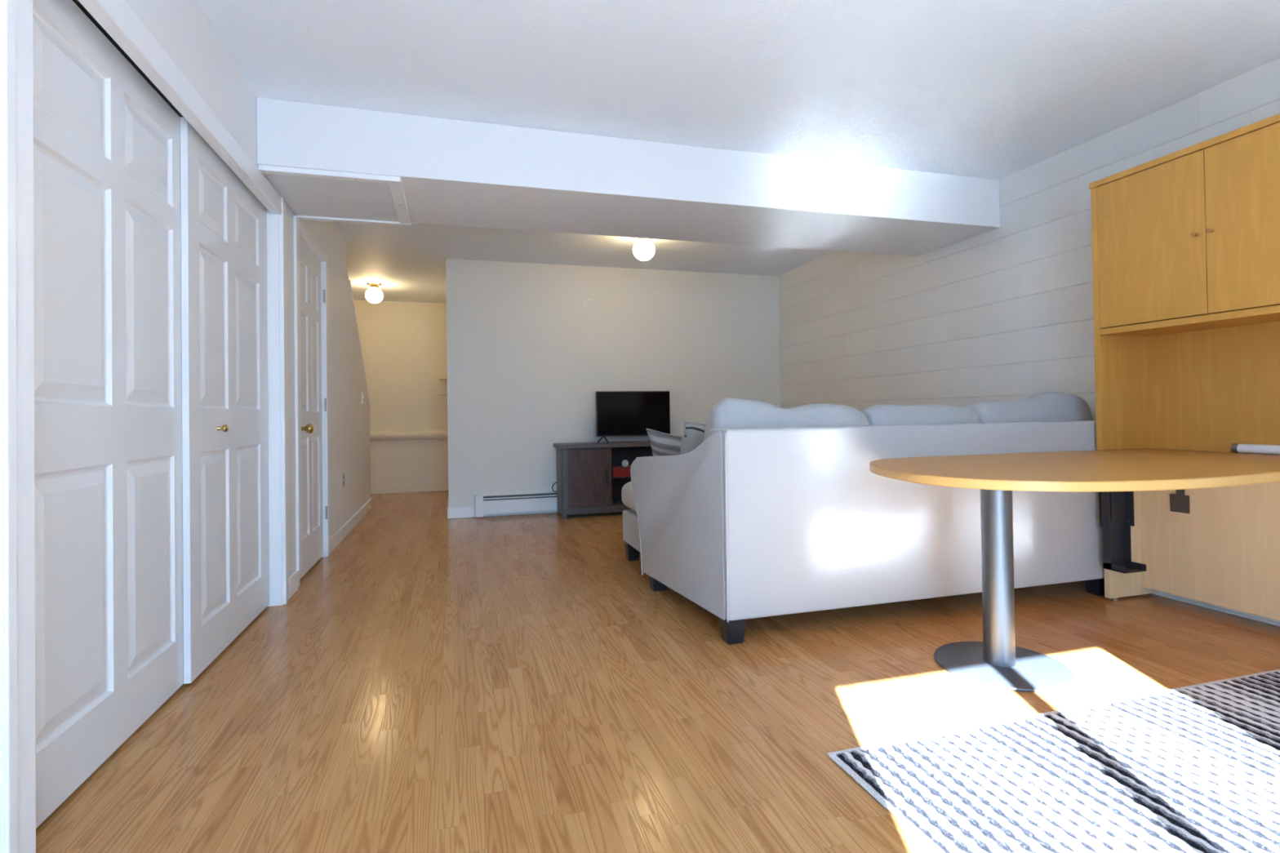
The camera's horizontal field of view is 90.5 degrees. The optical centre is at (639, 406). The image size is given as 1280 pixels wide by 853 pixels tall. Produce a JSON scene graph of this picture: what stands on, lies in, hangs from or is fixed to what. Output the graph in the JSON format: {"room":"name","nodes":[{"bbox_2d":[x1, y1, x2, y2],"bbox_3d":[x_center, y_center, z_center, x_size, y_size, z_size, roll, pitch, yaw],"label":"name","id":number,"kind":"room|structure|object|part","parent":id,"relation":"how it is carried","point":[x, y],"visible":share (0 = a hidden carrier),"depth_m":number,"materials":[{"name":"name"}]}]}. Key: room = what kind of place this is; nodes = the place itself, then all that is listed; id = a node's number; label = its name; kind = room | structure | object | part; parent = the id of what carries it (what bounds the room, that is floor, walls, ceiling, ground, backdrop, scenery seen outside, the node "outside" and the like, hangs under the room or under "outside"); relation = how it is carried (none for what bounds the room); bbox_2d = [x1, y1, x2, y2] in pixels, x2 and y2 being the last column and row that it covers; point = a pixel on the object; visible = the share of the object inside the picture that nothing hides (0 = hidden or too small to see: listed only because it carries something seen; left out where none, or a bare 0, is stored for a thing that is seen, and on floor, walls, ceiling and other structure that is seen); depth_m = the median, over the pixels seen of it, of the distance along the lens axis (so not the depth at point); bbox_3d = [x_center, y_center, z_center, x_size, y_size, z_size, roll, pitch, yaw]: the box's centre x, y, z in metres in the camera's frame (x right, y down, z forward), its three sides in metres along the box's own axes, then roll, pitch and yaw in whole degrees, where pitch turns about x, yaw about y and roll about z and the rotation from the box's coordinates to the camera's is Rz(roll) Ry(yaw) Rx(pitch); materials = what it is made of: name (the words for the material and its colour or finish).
{"room":"living room","nodes":[
{"label":"living room","id":0,"kind":"room"},
{"bbox_2d":[124,0,370,586],"bbox_3d":[-1.692,-0.214,2.487,0.120,2.442,8.715,-1,-1,-16],"label":"wall","id":1,"kind":"structure","parent":0,"point":[181,28],"depth_m":3.54,"materials":[{"name":"white paint"}]},
{"bbox_2d":[32,0,183,828],"bbox_3d":[-1.523,-0.035,1.809,0.026,2.036,1.020,-1,-1,-16],"label":"door","id":2,"kind":"structure","parent":1,"relation":"in","point":[108,468],"depth_m":1.77,"materials":[{"name":"white paint"}]},
{"bbox_2d":[72,0,182,117],"bbox_3d":[-1.661,-1.055,2.293,0.086,0.030,1.998,-1,-1,-16],"label":"trim","id":3,"kind":"structure","parent":1,"relation":"attached to","point":[79,5],"depth_m":1.90,"materials":[{"name":"metal"}]},
{"bbox_2d":[0,0,289,852],"bbox_3d":[-1.620,-0.049,2.289,0.136,2.105,2.210,-1,-1,-16],"label":"trim","id":4,"kind":"structure","parent":1,"relation":"attached to","point":[17,509],"depth_m":1.30,"materials":[{"name":"white paint"}]},
{"bbox_2d":[78,0,281,214],"bbox_3d":[-1.596,-1.055,2.311,0.044,0.093,2.010,-1,-1,-16],"label":"trim","id":5,"kind":"structure","parent":1,"relation":"attached to","point":[117,18],"depth_m":2.06,"materials":[{"name":"white paint"}]},
{"bbox_2d":[180,116,269,684],"bbox_3d":[-1.755,-0.021,2.762,0.058,2.036,1.000,-1,-1,-16],"label":"door","id":6,"kind":"structure","parent":1,"relation":"in","point":[224,317],"depth_m":2.60,"materials":[{"name":"white paint"}]},
{"bbox_3d":[-1.682,0.086,2.556,0.036,0.032,0.032,-1,-1,-16],"label":"knob","id":7,"kind":"part","parent":6,"relation":"part of","materials":[{"name":"gold metal"}]},
{"bbox_2d":[293,215,330,586],"bbox_3d":[-2.120,-0.023,3.998,0.131,2.104,0.930,-1,-1,-16],"label":"trim","id":8,"kind":"structure","parent":1,"relation":"attached to","point":[300,232],"depth_m":3.95,"materials":[{"name":"white paint"}]},
{"bbox_2d":[299,238,327,579],"bbox_3d":[-2.068,0.003,4.026,0.115,2.019,0.783,-1,-1,-16],"label":"door","id":9,"kind":"structure","parent":1,"relation":"in","point":[309,264],"depth_m":4.04,"materials":[{"name":"white paint"}]},
{"bbox_3d":[-1.959,0.127,3.717,0.080,0.064,0.064,-1,-1,-16],"label":"knob","id":10,"kind":"part","parent":9,"relation":"part of","materials":[{"name":"gold metal"}]},
{"bbox_2d":[288,498,372,598],"bbox_3d":[-1.614,0.953,2.498,0.013,0.105,8.725,-1,-1,-16],"label":"baseboard","id":11,"kind":"structure","parent":1,"relation":"attached to","point":[336,539],"depth_m":4.96,"materials":[{"name":"white paint"}]},
{"bbox_2d":[342,472,344,488],"bbox_3d":[-2.363,0.584,5.048,0.009,0.120,0.080,-1,-1,-16],"label":"wall outlet","id":12,"kind":"object","parent":1,"relation":"attached to","point":[343,473],"visible":1,"depth_m":5.03,"materials":[{"name":"beige plastic"}]},
{"bbox_2d":[349,280,370,408],"bbox_3d":[-2.737,-0.539,6.058,0.138,1.098,1.297,-1,-1,-16],"label":"trim","id":13,"kind":"structure","parent":1,"relation":"attached to","point":[349,280],"depth_m":5.99,"materials":[{"name":"white paint"}]},
{"bbox_2d":[361,391,364,404],"bbox_3d":[-2.685,-0.089,6.146,0.018,0.120,0.080,-1,-1,-16],"label":"light switch","id":14,"kind":"object","parent":1,"relation":"attached to","point":[362,396],"visible":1,"depth_m":6.14,"materials":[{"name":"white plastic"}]},
{"bbox_2d":[353,300,448,485],"bbox_3d":[-3.397,-0.130,8.042,1.879,2.442,0.190,-1,-1,-16],"label":"wall","id":15,"kind":"structure","parent":0,"point":[403,344],"depth_m":8.13,"materials":[{"name":"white paint"}]},
{"bbox_2d":[369,429,448,440],"bbox_3d":[-3.363,0.362,7.958,1.868,0.125,0.155,-1,-1,-16],"label":"trim ledge","id":16,"kind":"object","parent":15,"relation":"attached to","point":[424,434],"visible":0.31,"depth_m":8.02,"materials":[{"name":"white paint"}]},
{"bbox_2d":[370,483,448,493],"bbox_3d":[-3.358,1.040,7.929,1.866,0.100,0.015,-1,-1,-16],"label":"baseboard","id":17,"kind":"structure","parent":15,"relation":"attached to","point":[430,486],"depth_m":8.05,"materials":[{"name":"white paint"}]},
{"bbox_2d":[438,377,447,395],"bbox_3d":[-2.490,-0.264,8.060,0.124,0.215,0.260,-1,-1,-16],"label":"wall shelf","id":18,"kind":"object","parent":15,"relation":"attached to","point":[444,380],"visible":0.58,"depth_m":8.05,"materials":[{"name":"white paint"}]},
{"bbox_2d":[445,258,780,517],"bbox_3d":[-0.482,-0.176,7.610,3.477,2.442,2.449,-1,-1,-16],"label":"wall","id":19,"kind":"structure","parent":0,"point":[527,361],"depth_m":6.28,"materials":[{"name":"beige paint"}]},
{"bbox_2d":[447,501,475,519],"bbox_3d":[-2.013,1.012,7.093,0.249,0.100,2.372,-1,-1,-16],"label":"baseboard","id":20,"kind":"structure","parent":19,"relation":"attached to","point":[464,512],"depth_m":5.95,"materials":[{"name":"white paint"}]},
{"bbox_2d":[475,491,557,517],"bbox_3d":[-0.009,0.919,6.418,3.218,0.202,0.071,-1,-1,-16],"label":"baseboard heater","id":21,"kind":"object","parent":19,"relation":"attached to","point":[519,503],"visible":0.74,"depth_m":6.05,"materials":[{"name":"white metal"}]},
{"bbox_2d":[583,298,591,305],"bbox_3d":[-0.527,-1.044,6.320,0.078,0.067,0.029,-1,-1,-16],"label":"wall hook","id":22,"kind":"object","parent":19,"relation":"attached to","point":[588,300],"visible":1,"depth_m":6.31,"materials":[{"name":"white plastic"}]},
{"bbox_2d":[35,490,1279,852],"bbox_3d":[-0.285,1.039,3.622,5.556,0.080,10.383,-1,-1,-16],"label":"floor","id":23,"kind":"structure","parent":0,"point":[433,682],"depth_m":2.10,"materials":[{"name":"brown wood"}]},
{"bbox_2d":[553,440,653,519],"bbox_3d":[-0.041,0.682,6.164,1.545,0.683,0.372,-1,-1,-16],"label":"tv stand","id":24,"kind":"object","parent":23,"relation":"on","point":[586,484],"visible":0.52,"depth_m":5.88,"materials":[{"name":"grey wood"}]},
{"bbox_3d":[-0.739,0.709,5.967,0.035,0.645,0.360,-1,-1,-16],"label":"panel","id":25,"kind":"part","parent":24,"relation":"part of","materials":[{"name":"grey wood"}]},
{"bbox_3d":[-0.465,0.655,5.871,0.407,0.537,0.018,-1,-1,-16],"label":"door","id":26,"kind":"part","parent":24,"relation":"part of","materials":[{"name":"brown wood"}]},
{"bbox_3d":[-0.041,0.936,6.174,1.415,0.025,0.345,-1,-1,-16],"label":"panel","id":27,"kind":"part","parent":24,"relation":"part of","materials":[{"name":"grey wood"}]},
{"bbox_3d":[-0.301,0.664,5.903,0.024,0.150,0.015,-1,-1,-16],"label":"handle","id":28,"kind":"part","parent":24,"relation":"part of","materials":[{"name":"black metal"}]},
{"bbox_3d":[-0.091,0.654,6.335,1.415,0.545,0.008,-1,-1,-16],"label":"panel","id":29,"kind":"part","parent":24,"relation":"part of","materials":[{"name":"brown wood"}]},
{"bbox_2d":[612,465,631,477],"bbox_3d":[-0.173,0.621,6.133,0.245,0.086,0.240,-1,-1,-16],"label":"storage box","id":30,"kind":"object","parent":24,"relation":"on","point":[617,471],"visible":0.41,"depth_m":6.01,"materials":[{"name":"red plastic"}]},
{"bbox_3d":[-0.174,0.587,6.133,0.245,0.017,0.240,-1,-1,-16],"label":"lid","id":31,"kind":"part","parent":30,"relation":"part of","materials":[{"name":"red plastic"}]},
{"bbox_2d":[621,459,628,466],"bbox_3d":[-0.143,0.543,6.096,0.068,0.068,0.016,-1,-1,-16],"label":"clock","id":32,"kind":"object","parent":30,"relation":"on","point":[624,463],"visible":1,"depth_m":6.09,"materials":[{"name":"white plastic"}]},
{"bbox_2d":[612,476,631,479],"bbox_3d":[-0.043,0.671,6.184,0.547,0.015,0.308,-1,-1,-16],"label":"shelf","id":33,"kind":"object","parent":24,"relation":"attached to","point":[616,477],"depth_m":5.99,"materials":[{"name":"black wood"}]},
{"bbox_2d":[595,391,670,443],"bbox_3d":[-0.059,0.093,6.175,0.744,0.494,0.196,-1,-1,-16],"label":"television","id":34,"kind":"object","parent":24,"relation":"on","point":[618,413],"visible":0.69,"depth_m":6.17,"materials":[{"name":"black plastic"}]},
{"bbox_2d":[621,393,1104,644],"bbox_3d":[1.140,0.462,3.730,2.364,1.036,1.748,-1,-1,-16],"label":"sectional sofa","id":35,"kind":"object","parent":23,"relation":"on","point":[778,509],"visible":0.83,"depth_m":2.85,"materials":[{"name":"grey fabric"}]},
{"bbox_2d":[621,481,635,511],"bbox_3d":[0.397,0.565,3.717,0.776,0.223,1.336,-1,-1,-16],"label":"cushion","id":36,"kind":"object","parent":35,"relation":"on","point":[627,492],"depth_m":4.00,"materials":[{"name":"grey fabric"}]},
{"bbox_3d":[-0.049,0.941,4.159,0.088,0.121,0.080,-1,-1,-16],"label":"leg","id":37,"kind":"part","parent":35,"relation":"part of","materials":[{"name":"black wood"}]},
{"bbox_3d":[0.099,0.943,3.450,0.090,0.098,0.084,-1,-1,-16],"label":"leg","id":38,"kind":"part","parent":35,"relation":"part of","materials":[{"name":"black wood"}]},
{"bbox_2d":[645,429,682,456],"bbox_3d":[0.245,0.300,3.777,0.483,0.340,0.193,-1,-1,34],"label":"throw pillow","id":39,"kind":"object","parent":35,"relation":"on","point":[661,443],"visible":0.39,"depth_m":3.74,"materials":[{"name":"fabric"}]},
{"bbox_3d":[0.205,0.499,3.148,0.134,0.784,1.093,-1,-1,-22],"label":"arm","id":40,"kind":"part","parent":35,"relation":"part of","materials":[{"name":"grey fabric"}]},
{"bbox_2d":[680,421,705,454],"bbox_3d":[0.398,0.257,3.423,0.414,0.368,0.193,-1,-1,-24],"label":"throw pillow","id":41,"kind":"object","parent":35,"relation":"on","point":[692,433],"visible":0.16,"depth_m":3.32,"materials":[{"name":"beige fabric"}]},
{"bbox_3d":[0.386,0.930,2.648,0.088,0.098,0.084,-1,-1,-16],"label":"leg","id":42,"kind":"part","parent":35,"relation":"part of","materials":[{"name":"black wood"}]},
{"bbox_2d":[702,397,871,442],"bbox_3d":[0.704,0.203,3.011,0.810,0.498,0.254,-1,-1,-16],"label":"cushion","id":43,"kind":"object","parent":35,"relation":"on","point":[731,412],"depth_m":2.91,"materials":[{"name":"grey fabric"}]},
{"bbox_3d":[1.394,0.476,3.008,2.221,0.793,0.199,-1,-1,-16],"label":"backrest","id":44,"kind":"part","parent":35,"relation":"part of","materials":[{"name":"grey fabric"}]},
{"bbox_2d":[859,401,982,425],"bbox_3d":[1.412,0.209,3.211,0.685,0.476,0.244,-1,-1,-16],"label":"cushion","id":45,"kind":"object","parent":35,"relation":"on","point":[883,413],"depth_m":3.11,"materials":[{"name":"grey fabric"}]},
{"bbox_2d":[963,393,1093,422],"bbox_3d":[2.071,0.185,3.402,0.751,0.515,0.258,-1,-1,-16],"label":"cushion","id":46,"kind":"object","parent":35,"relation":"on","point":[1050,407],"depth_m":3.33,"materials":[{"name":"grey fabric"}]},
{"bbox_3d":[2.348,0.909,3.253,0.090,0.098,0.080,-1,-1,-16],"label":"leg","id":47,"kind":"part","parent":35,"relation":"part of","materials":[{"name":"black wood"}]},
{"bbox_2d":[826,669,1279,852],"bbox_3d":[1.931,0.930,0.838,2.204,0.013,2.558,-1,-1,-16],"label":"rug","id":48,"kind":"object","parent":23,"relation":"on","point":[1194,768],"visible":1,"depth_m":1.63,"materials":[{"name":"white fabric"}]},
{"bbox_2d":[869,448,1279,692],"bbox_3d":[1.926,0.579,2.086,1.931,0.744,1.845,-1,-1,-16],"label":"desk","id":49,"kind":"object","parent":23,"relation":"on","point":[1201,526],"visible":1,"depth_m":2.65,"materials":[{"name":"brown wood"}]},
{"bbox_3d":[2.453,0.593,3.182,0.302,0.702,0.030,-1,-1,-16],"label":"panel","id":50,"kind":"part","parent":49,"relation":"part of","materials":[{"name":"brown wood"}]},
{"bbox_3d":[2.562,0.369,3.011,0.008,0.262,0.080,-1,-1,-16],"label":"cable plate","id":51,"kind":"part","parent":49,"relation":"part of","materials":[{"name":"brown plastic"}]},
{"bbox_2d":[1088,113,1279,452],"bbox_3d":[2.548,-0.461,2.709,0.362,1.332,1.035,-1,-1,-16],"label":"hutch","id":52,"kind":"object","parent":49,"relation":"on","point":[1186,242],"visible":1,"depth_m":2.85,"materials":[{"name":"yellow wood"}]},
{"bbox_3d":[2.421,-0.440,3.189,0.330,1.304,0.030,-1,-1,-16],"label":"panel","id":53,"kind":"part","parent":52,"relation":"part of","materials":[{"name":"brown wood"}]},
{"bbox_3d":[2.337,-0.741,2.910,0.018,0.698,0.464,-1,-1,-16],"label":"door","id":54,"kind":"part","parent":52,"relation":"part of","materials":[{"name":"brown wood"}]},
{"bbox_3d":[2.371,-0.738,2.710,0.028,0.018,0.018,-1,-1,-16],"label":"knob","id":55,"kind":"part","parent":52,"relation":"part of","materials":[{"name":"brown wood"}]},
{"bbox_3d":[2.387,-0.739,2.654,0.028,0.018,0.018,-1,-1,-16],"label":"knob","id":56,"kind":"part","parent":52,"relation":"part of","materials":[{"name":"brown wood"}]},
{"bbox_3d":[2.713,-0.449,2.756,0.012,1.304,0.963,-1,-1,-16],"label":"panel","id":57,"kind":"part","parent":52,"relation":"part of","materials":[{"name":"brown wood"}]},
{"bbox_3d":[2.471,-0.748,2.447,0.018,0.698,0.494,-1,-1,-16],"label":"door","id":58,"kind":"part","parent":52,"relation":"part of","materials":[{"name":"brown wood"}]},
{"bbox_3d":[2.774,0.560,2.342,0.019,0.664,1.763,-1,-1,-16],"label":"modesty panel","id":59,"kind":"part","parent":49,"relation":"part of","materials":[{"name":"brown wood"}]},
{"bbox_2d":[1230,443,1279,454],"bbox_3d":[2.737,0.180,2.570,0.042,0.042,0.570,-1,-1,-16],"label":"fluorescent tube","id":60,"kind":"object","parent":49,"relation":"on","point":[1235,447],"visible":1,"depth_m":2.75,"materials":[{"name":"white glass"}]},
{"bbox_2d":[195,0,1279,302],"bbox_3d":[-0.321,-1.482,3.649,5.556,0.080,10.383,-1,-1,-16],"label":"ceiling","id":61,"kind":"structure","parent":0,"point":[997,90],"depth_m":2.78,"materials":[{"name":"white paint"}]},
{"bbox_2d":[364,282,382,303],"bbox_3d":[-2.946,-1.259,7.026,0.184,0.219,0.184,-1,-1,-16],"label":"ceiling light","id":62,"kind":"object","parent":61,"relation":"attached to","point":[374,295],"visible":1,"depth_m":6.97,"materials":[{"name":"white glass"}]},
{"bbox_2d":[256,97,999,256],"bbox_3d":[0.175,-1.291,3.888,4.271,0.310,0.776,-1,-1,-16],"label":"ceiling beam","id":63,"kind":"structure","parent":61,"relation":"attached to","point":[451,171],"depth_m":3.55,"materials":[{"name":"white paint"}]},
{"bbox_2d":[257,164,411,226],"bbox_3d":[-1.574,-1.104,3.381,0.618,0.026,0.778,-1,-1,-16],"label":"access panel","id":64,"kind":"object","parent":63,"relation":"attached to","point":[312,194],"visible":0.94,"depth_m":3.30,"materials":[{"name":"white paint"}]},
{"bbox_2d":[632,237,654,260],"bbox_3d":[0.033,-1.320,5.237,0.184,0.219,0.184,-1,-1,-16],"label":"ceiling light","id":65,"kind":"object","parent":61,"relation":"attached to","point":[643,249],"visible":0.82,"depth_m":5.17,"materials":[{"name":"white glass"}]},
{"bbox_2d":[777,57,1279,626],"bbox_3d":[2.316,-0.250,4.398,0.100,2.442,10.383,-1,-1,-16],"label":"wall","id":66,"kind":"structure","parent":0,"point":[1005,313],"depth_m":4.16,"materials":[{"name":"paint"}]}
]}

